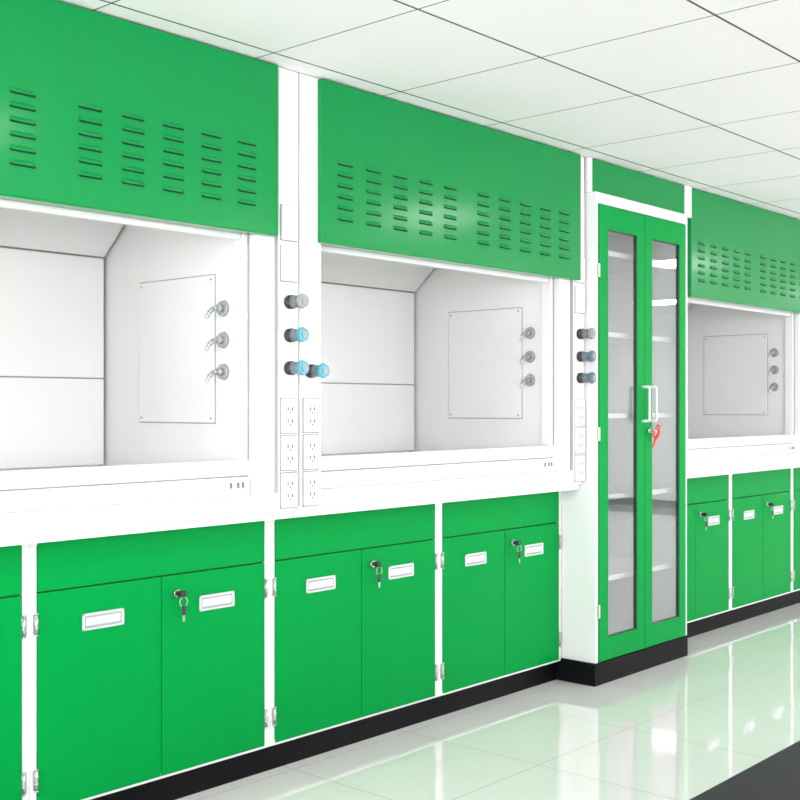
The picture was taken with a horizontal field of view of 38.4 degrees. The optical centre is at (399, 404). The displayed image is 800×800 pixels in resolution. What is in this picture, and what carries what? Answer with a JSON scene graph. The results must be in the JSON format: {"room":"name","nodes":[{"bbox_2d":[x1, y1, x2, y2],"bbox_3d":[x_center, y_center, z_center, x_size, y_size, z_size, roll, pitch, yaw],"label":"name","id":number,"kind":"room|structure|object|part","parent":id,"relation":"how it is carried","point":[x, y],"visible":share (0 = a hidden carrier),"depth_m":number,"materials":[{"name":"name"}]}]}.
{"room":"science laboratory","nodes":[
{"label":"science laboratory","id":0,"kind":"room"},
{"bbox_2d":[59,0,799,219],"bbox_3d":[2.990,-1.160,3.765,6.950,0.100,15.600,0,0,42],"label":"ceiling","id":1,"kind":"structure","parent":0,"point":[703,95],"depth_m":3.76,"materials":[{"name":"tile"}]},
{"bbox_2d":[176,603,799,799],"bbox_3d":[2.990,1.300,3.765,6.950,0.100,15.600,0,0,42],"label":"floor","id":2,"kind":"structure","parent":0,"point":[680,728],"depth_m":4.25,"materials":[{"name":"tile"}]},
{"bbox_2d":[0,544,28,799],"bbox_3d":[-1.612,0.815,3.139,0.814,0.871,0.900,0,0,42],"label":"base cabinet","id":3,"kind":"object","parent":2,"relation":"on","point":[14,560],"visible":0.91,"depth_m":3.19,"materials":[{"name":"green metal"}]},
{"bbox_3d":[-1.345,0.459,2.900,0.016,0.141,0.850,0,0,42],"label":"drawer","id":4,"kind":"part","parent":3,"relation":"part of","materials":[{"name":"green paint"}]},
{"bbox_3d":[-1.203,0.843,3.059,0.016,0.619,0.424,0,0,42],"label":"door","id":5,"kind":"part","parent":3,"relation":"part of","materials":[{"name":"green paint"}]},
{"bbox_2d":[29,520,268,799],"bbox_3d":[-1.013,0.815,3.811,0.814,0.871,0.900,0,0,42],"label":"base cabinet","id":6,"kind":"object","parent":2,"relation":"on","point":[149,651],"visible":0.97,"depth_m":3.53,"materials":[{"name":"green metal"}]},
{"bbox_3d":[-0.887,0.843,3.413,0.016,0.619,0.424,0,0,42],"label":"door","id":7,"kind":"part","parent":6,"relation":"part of","materials":[{"name":"green paint"}]},
{"bbox_2d":[0,493,294,538],"bbox_3d":[-1.272,0.324,3.498,0.925,0.067,1.747,0,0,42],"label":"countertop","id":8,"kind":"structure","parent":6,"relation":"on","point":[81,519],"depth_m":3.35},
{"bbox_3d":[-0.745,0.459,3.572,0.016,0.141,0.850,0,0,42],"label":"drawer","id":9,"kind":"part","parent":6,"relation":"part of","materials":[{"name":"green paint"}]},
{"bbox_2d":[0,0,308,546],"bbox_3d":[-1.239,-0.365,3.469,1.013,1.486,1.747,0,0,42],"label":"fume hood","id":10,"kind":"object","parent":6,"relation":"on","point":[150,334],"visible":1,"depth_m":3.72,"materials":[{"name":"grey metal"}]},
{"bbox_3d":[-0.995,-0.557,3.200,0.025,0.045,1.418,0,0,42],"label":"sash rail","id":11,"kind":"part","parent":10,"relation":"part of","materials":[{"name":"metal"}]},
{"bbox_3d":[-0.988,0.261,3.202,0.062,0.058,1.452,0,0,42],"label":"sill","id":12,"kind":"part","parent":10,"relation":"part of","materials":[{"name":"white metal"}]},
{"bbox_3d":[-0.939,-0.828,3.156,0.034,0.556,1.600,0,0,42],"label":"panel","id":13,"kind":"part","parent":10,"relation":"part of","materials":[{"name":"green metal"}]},
{"bbox_3d":[-0.776,-0.188,3.982,0.420,0.495,0.007,0,0,42],"label":"access panel","id":14,"kind":"part","parent":10,"relation":"part of","materials":[{"name":"white metal"}]},
{"bbox_3d":[-0.403,-0.385,3.833,0.095,1.446,0.089,0,0,42],"label":"post","id":15,"kind":"part","parent":10,"relation":"part of","materials":[{"name":"white metal"}]},
{"bbox_2d":[280,204,297,508],"bbox_3d":[-0.913,-0.160,3.180,0.015,1.000,1.728,0,0,42],"label":"outlet","id":16,"kind":"object","parent":10,"relation":"attached to","point":[288,212],"depth_m":3.79,"materials":[{"name":"white plastic"}]},
{"bbox_3d":[-0.604,0.843,3.731,0.016,0.619,0.424,0,0,42],"label":"door","id":17,"kind":"part","parent":6,"relation":"part of","materials":[{"name":"green paint"}]},
{"bbox_2d":[265,503,437,770],"bbox_3d":[-0.415,0.815,4.481,0.814,0.871,0.896,0,0,42],"label":"base cabinet","id":18,"kind":"object","parent":2,"relation":"on","point":[353,596],"visible":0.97,"depth_m":4.19,"materials":[{"name":"green metal"}]},
{"bbox_3d":[-0.289,0.843,4.083,0.016,0.619,0.422,0,0,42],"label":"door","id":19,"kind":"part","parent":18,"relation":"part of","materials":[{"name":"green paint"}]},
{"bbox_3d":[-0.147,0.459,4.242,0.016,0.141,0.846,0,0,42],"label":"drawer","id":20,"kind":"part","parent":18,"relation":"part of","materials":[{"name":"green paint"}]},
{"bbox_3d":[-0.006,0.843,4.400,0.016,0.619,0.422,0,0,42],"label":"door","id":21,"kind":"part","parent":18,"relation":"part of","materials":[{"name":"green paint"}]},
{"bbox_2d":[295,471,581,510],"bbox_3d":[-0.107,0.324,4.804,0.925,0.067,1.743,0,0,42],"label":"countertop","id":22,"kind":"structure","parent":18,"relation":"on","point":[409,491],"depth_m":4.38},
{"bbox_2d":[293,74,595,517],"bbox_3d":[-0.074,-0.365,4.774,1.013,1.486,1.743,0,0,42],"label":"fume hood","id":23,"kind":"object","parent":22,"relation":"on","point":[441,260],"visible":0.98,"depth_m":4.87,"materials":[{"name":"grey metal"}]},
{"bbox_3d":[-0.336,-0.385,3.908,0.095,1.446,0.099,0,0,42],"label":"post","id":24,"kind":"part","parent":23,"relation":"part of","materials":[{"name":"white metal"}]},
{"bbox_3d":[0.170,-0.557,4.505,0.025,0.045,1.414,0,0,42],"label":"sash rail","id":25,"kind":"part","parent":23,"relation":"part of","materials":[{"name":"white metal"}]},
{"bbox_3d":[0.177,0.261,4.508,0.062,0.058,1.448,0,0,42],"label":"sill","id":26,"kind":"part","parent":23,"relation":"part of","materials":[{"name":"white metal"}]},
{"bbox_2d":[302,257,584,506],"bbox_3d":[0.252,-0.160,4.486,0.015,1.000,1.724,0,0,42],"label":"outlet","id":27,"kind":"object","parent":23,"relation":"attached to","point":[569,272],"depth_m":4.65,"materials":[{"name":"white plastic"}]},
{"bbox_3d":[0.256,-0.828,4.496,0.034,0.556,1.600,0,0,42],"label":"panel","id":28,"kind":"part","parent":23,"relation":"part of","materials":[{"name":"green metal"}]},
{"bbox_3d":[0.388,-0.188,5.286,0.420,0.495,0.007,0,0,42],"label":"access panel","id":29,"kind":"part","parent":23,"relation":"part of","materials":[{"name":"white metal"}]},
{"bbox_3d":[0.760,-0.385,5.137,0.095,1.446,0.089,0,0,42],"label":"post","id":30,"kind":"part","parent":23,"relation":"part of","materials":[{"name":"white metal"}]},
{"bbox_2d":[434,491,560,717],"bbox_3d":[0.173,0.815,5.140,0.814,0.871,0.871,0,0,42],"label":"base cabinet","id":31,"kind":"object","parent":2,"relation":"on","point":[499,558],"visible":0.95,"depth_m":4.86,"materials":[{"name":"green metal"}]},
{"bbox_3d":[0.304,0.843,4.747,0.016,0.619,0.409,0,0,42],"label":"door","id":32,"kind":"part","parent":31,"relation":"part of","materials":[{"name":"green paint"}]},
{"bbox_3d":[0.441,0.459,4.901,0.016,0.141,0.821,0,0,42],"label":"drawer","id":33,"kind":"part","parent":31,"relation":"part of","materials":[{"name":"green paint"}]},
{"bbox_3d":[0.578,0.843,5.055,0.016,0.619,0.409,0,0,42],"label":"door","id":34,"kind":"part","parent":31,"relation":"part of","materials":[{"name":"green paint"}]},
{"bbox_2d":[556,157,691,686],"bbox_3d":[0.848,0.071,5.757,1.000,2.357,0.965,0,0,42],"label":"storage cabinet","id":35,"kind":"object","parent":2,"relation":"on","point":[624,528],"visible":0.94,"depth_m":5.46,"materials":[{"name":"green metal"}]},
{"bbox_3d":[1.013,0.126,5.277,0.022,2.043,0.395,0,0,42],"label":"door","id":36,"kind":"part","parent":35,"relation":"part of","materials":[{"name":"green paint"}]},
{"bbox_3d":[1.141,-1.030,5.478,0.020,0.151,0.850,0,0,42],"label":"header panel","id":37,"kind":"part","parent":35,"relation":"part of","materials":[{"name":"green metal"}]},
{"bbox_3d":[1.154,-1.029,5.490,0.023,0.156,0.956,0,0,42],"label":"header trim","id":38,"kind":"part","parent":35,"relation":"part of","materials":[{"name":"metal"}]},
{"bbox_3d":[1.280,0.126,5.576,0.022,2.043,0.402,0,0,42],"label":"door","id":39,"kind":"part","parent":35,"relation":"part of","materials":[{"name":"green paint"}]},
{"bbox_2d":[686,474,730,637],"bbox_3d":[1.313,0.815,6.418,0.814,0.871,0.843,0,0,42],"label":"base cabinet","id":40,"kind":"object","parent":2,"relation":"on","point":[708,498],"visible":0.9,"depth_m":6.29,"materials":[{"name":"green metal"}]},
{"bbox_3d":[1.449,0.843,6.031,0.016,0.619,0.395,0,0,42],"label":"door","id":41,"kind":"part","parent":40,"relation":"part of","materials":[{"name":"green paint"}]},
{"bbox_3d":[1.581,0.459,6.179,0.016,0.141,0.793,0,0,42],"label":"drawer","id":42,"kind":"part","parent":40,"relation":"part of","materials":[{"name":"green paint"}]},
{"bbox_3d":[1.713,0.843,6.328,0.016,0.619,0.395,0,0,42],"label":"door","id":43,"kind":"part","parent":40,"relation":"part of","materials":[{"name":"green paint"}]},
{"bbox_2d":[690,741,799,799],"bbox_3d":[1.436,0.825,1.768,0.910,0.850,3.850,0,0,42],"label":"countertop","id":44,"kind":"structure","parent":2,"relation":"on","point":[777,776],"depth_m":1.22,"materials":[{"name":"black paint"}]},
{"bbox_2d":[726,468,791,625],"bbox_3d":[1.875,0.815,7.048,0.814,0.871,0.845,0,0,42],"label":"base cabinet","id":45,"kind":"object","parent":2,"relation":"on","point":[760,501],"visible":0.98,"depth_m":6.78,"materials":[{"name":"green metal"}]},
{"bbox_2d":[687,188,799,477],"bbox_3d":[1.648,-0.365,6.704,1.013,1.486,1.710,0,0,42],"label":"fume hood","id":46,"kind":"object","parent":45,"relation":"on","point":[743,260],"visible":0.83,"depth_m":6.78,"materials":[{"name":"grey metal"}]},
{"bbox_3d":[1.397,-0.385,5.851,0.095,1.446,0.099,0,0,42],"label":"post","id":47,"kind":"part","parent":46,"relation":"part of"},
{"bbox_3d":[2.099,-0.188,7.204,0.420,0.495,0.007,0,0,42],"label":"access panel","id":48,"kind":"part","parent":46,"relation":"part of","materials":[{"name":"white metal"}]},
{"bbox_3d":[1.892,-0.557,6.435,0.025,0.045,1.381,0,0,42],"label":"sash rail","id":49,"kind":"part","parent":46,"relation":"part of","materials":[{"name":"metal"}]},
{"bbox_3d":[1.899,0.261,6.438,0.062,0.058,1.415,0,0,42],"label":"sill","id":50,"kind":"part","parent":46,"relation":"part of","materials":[{"name":"white metal"}]},
{"bbox_3d":[1.972,-0.828,6.419,0.034,0.556,1.515,0,0,42],"label":"panel","id":51,"kind":"part","parent":46,"relation":"part of","materials":[{"name":"green metal"}]},
{"bbox_2d":[687,453,799,474],"bbox_3d":[1.615,0.324,6.734,0.925,0.067,1.710,0,0,42],"label":"countertop","id":52,"kind":"structure","parent":45,"relation":"on","point":[738,463],"depth_m":6.35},
{"bbox_3d":[2.010,0.843,6.660,0.016,0.619,0.396,0,0,42],"label":"door","id":53,"kind":"part","parent":45,"relation":"part of","materials":[{"name":"green paint"}]},
{"bbox_3d":[2.143,0.459,6.809,0.016,0.141,0.795,0,0,42],"label":"drawer","id":54,"kind":"part","parent":45,"relation":"part of","materials":[{"name":"green paint"}]},
{"bbox_3d":[2.276,0.843,6.958,0.016,0.619,0.396,0,0,42],"label":"door","id":55,"kind":"part","parent":45,"relation":"part of","materials":[{"name":"green paint"}]},
{"bbox_2d":[788,467,799,605],"bbox_3d":[2.446,0.815,7.688,0.814,0.871,0.870,0,0,42],"label":"base cabinet","id":56,"kind":"object","parent":2,"relation":"on","point":[794,596],"visible":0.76,"depth_m":7.16,"materials":[{"name":"green metal"}]},
{"bbox_3d":[2.714,0.459,7.449,0.016,0.141,0.820,0,0,42],"label":"drawer","id":57,"kind":"part","parent":56,"relation":"part of","materials":[{"name":"green paint"}]},
{"bbox_3d":[2.577,0.843,7.295,0.016,0.619,0.409,0,0,42],"label":"door","id":58,"kind":"part","parent":56,"relation":"part of","materials":[{"name":"green paint"}]}
]}

